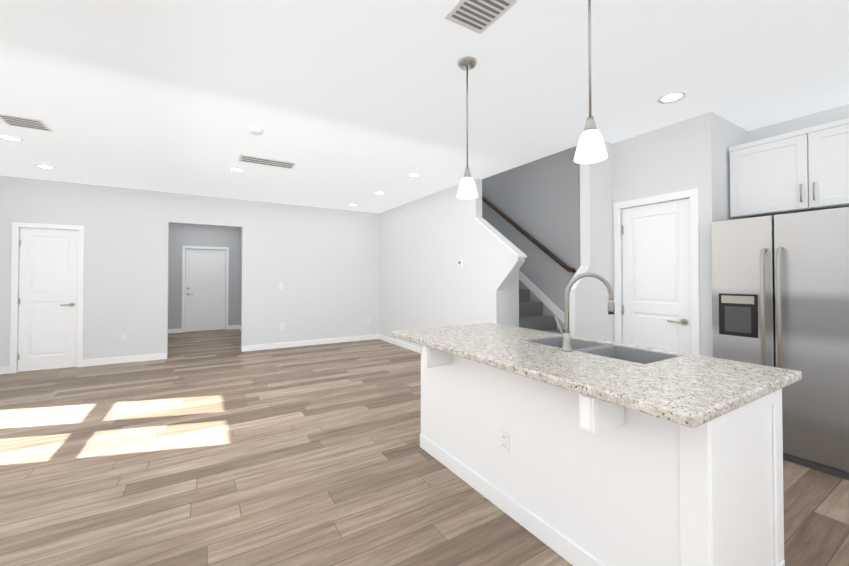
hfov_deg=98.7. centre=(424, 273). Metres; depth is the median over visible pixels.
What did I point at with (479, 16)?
ceiling vent
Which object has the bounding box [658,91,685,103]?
recessed light
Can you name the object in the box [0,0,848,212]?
ceiling
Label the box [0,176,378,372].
wall
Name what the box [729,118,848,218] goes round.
upper cabinet
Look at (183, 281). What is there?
door frame
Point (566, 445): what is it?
kitchen island
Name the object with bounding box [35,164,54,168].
recessed light
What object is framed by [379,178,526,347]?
wall
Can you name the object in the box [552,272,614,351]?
faucet
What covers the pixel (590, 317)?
wall
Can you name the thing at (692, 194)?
door frame
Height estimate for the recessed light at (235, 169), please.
0.006 m
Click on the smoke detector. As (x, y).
(255, 131)
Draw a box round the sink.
[536,336,667,359]
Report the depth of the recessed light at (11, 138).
3.69 m
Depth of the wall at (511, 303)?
4.92 m
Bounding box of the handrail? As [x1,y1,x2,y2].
[482,196,575,272]
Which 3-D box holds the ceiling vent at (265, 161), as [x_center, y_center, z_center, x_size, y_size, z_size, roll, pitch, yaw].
[-1.906,-1.349,4.441,0.620,0.010,0.280,0,-1,-31]
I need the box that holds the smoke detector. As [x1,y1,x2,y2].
[249,127,263,134]
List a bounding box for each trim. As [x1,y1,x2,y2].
[10,222,83,373]
[519,271,564,323]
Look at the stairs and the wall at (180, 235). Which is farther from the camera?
the wall at (180, 235)
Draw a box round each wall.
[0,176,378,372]
[168,223,240,328]
[240,228,241,325]
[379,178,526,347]
[482,104,848,330]
[503,270,518,326]
[565,141,613,341]
[613,112,747,356]
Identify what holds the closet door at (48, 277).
in the wall at (321, 264)
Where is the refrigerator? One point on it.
(780, 290)
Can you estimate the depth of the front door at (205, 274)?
9.15 m
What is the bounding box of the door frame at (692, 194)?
[614,188,699,354]
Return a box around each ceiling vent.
[0,113,52,131]
[239,154,296,168]
[444,0,517,33]
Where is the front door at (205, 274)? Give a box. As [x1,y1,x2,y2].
[185,249,225,331]
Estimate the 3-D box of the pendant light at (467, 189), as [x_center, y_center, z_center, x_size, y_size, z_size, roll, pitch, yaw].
[0.280,-0.940,2.387,0.140,0.885,0.140,0,-1,-31]
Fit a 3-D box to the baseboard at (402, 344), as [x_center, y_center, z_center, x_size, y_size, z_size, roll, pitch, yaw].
[-0.030,1.363,6.349,0.013,0.100,3.717,0,-1,-31]
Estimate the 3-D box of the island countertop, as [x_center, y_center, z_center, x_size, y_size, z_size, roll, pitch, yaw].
[0.696,0.455,2.194,1.000,0.040,2.020,0,-1,-31]
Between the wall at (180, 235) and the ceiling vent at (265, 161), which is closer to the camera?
the ceiling vent at (265, 161)
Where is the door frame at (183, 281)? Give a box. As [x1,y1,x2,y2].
[181,246,228,332]
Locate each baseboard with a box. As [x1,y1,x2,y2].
[0,334,378,374]
[168,329,181,333]
[379,335,420,353]
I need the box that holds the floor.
[0,329,848,565]
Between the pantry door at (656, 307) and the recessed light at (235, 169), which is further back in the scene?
the recessed light at (235, 169)
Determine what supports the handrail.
attached to the wall at (538, 200)
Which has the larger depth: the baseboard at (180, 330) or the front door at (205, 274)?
the front door at (205, 274)
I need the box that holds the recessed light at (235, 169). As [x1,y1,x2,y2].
[229,167,244,171]
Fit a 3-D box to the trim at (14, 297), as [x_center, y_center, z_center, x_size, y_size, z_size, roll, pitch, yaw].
[-5.428,0.345,5.264,0.750,2.105,0.016,0,-1,-31]
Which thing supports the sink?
in the island countertop
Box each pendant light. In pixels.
[457,57,477,198]
[574,0,607,163]
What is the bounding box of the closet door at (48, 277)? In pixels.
[18,228,77,371]
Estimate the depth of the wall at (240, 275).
9.39 m
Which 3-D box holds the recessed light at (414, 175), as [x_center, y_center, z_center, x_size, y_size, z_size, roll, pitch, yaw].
[-0.141,-1.343,5.021,0.184,0.006,0.184,0,-1,-31]
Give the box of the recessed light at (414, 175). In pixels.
[408,173,420,177]
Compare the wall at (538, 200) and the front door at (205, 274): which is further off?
the front door at (205, 274)
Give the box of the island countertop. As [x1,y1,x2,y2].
[392,324,801,431]
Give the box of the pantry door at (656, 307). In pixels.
[622,198,690,353]
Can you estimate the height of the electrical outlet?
0.115 m
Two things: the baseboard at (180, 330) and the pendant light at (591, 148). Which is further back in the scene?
the baseboard at (180, 330)
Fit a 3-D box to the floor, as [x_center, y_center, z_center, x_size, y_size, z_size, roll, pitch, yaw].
[-1.367,1.431,4.063,7.550,0.100,13.300,0,-1,-31]
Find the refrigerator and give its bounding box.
[711,207,848,479]
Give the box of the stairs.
[519,289,564,333]
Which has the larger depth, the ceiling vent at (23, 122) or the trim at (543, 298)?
the trim at (543, 298)
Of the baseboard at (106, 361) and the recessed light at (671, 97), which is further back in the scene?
the baseboard at (106, 361)
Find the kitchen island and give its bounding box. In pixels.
[407,340,784,565]
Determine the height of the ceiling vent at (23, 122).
0.010 m
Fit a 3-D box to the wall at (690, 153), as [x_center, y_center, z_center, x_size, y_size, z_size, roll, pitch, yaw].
[2.548,0.005,3.658,0.800,2.740,0.870,0,-1,-31]
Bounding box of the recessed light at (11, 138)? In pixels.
[0,134,23,141]

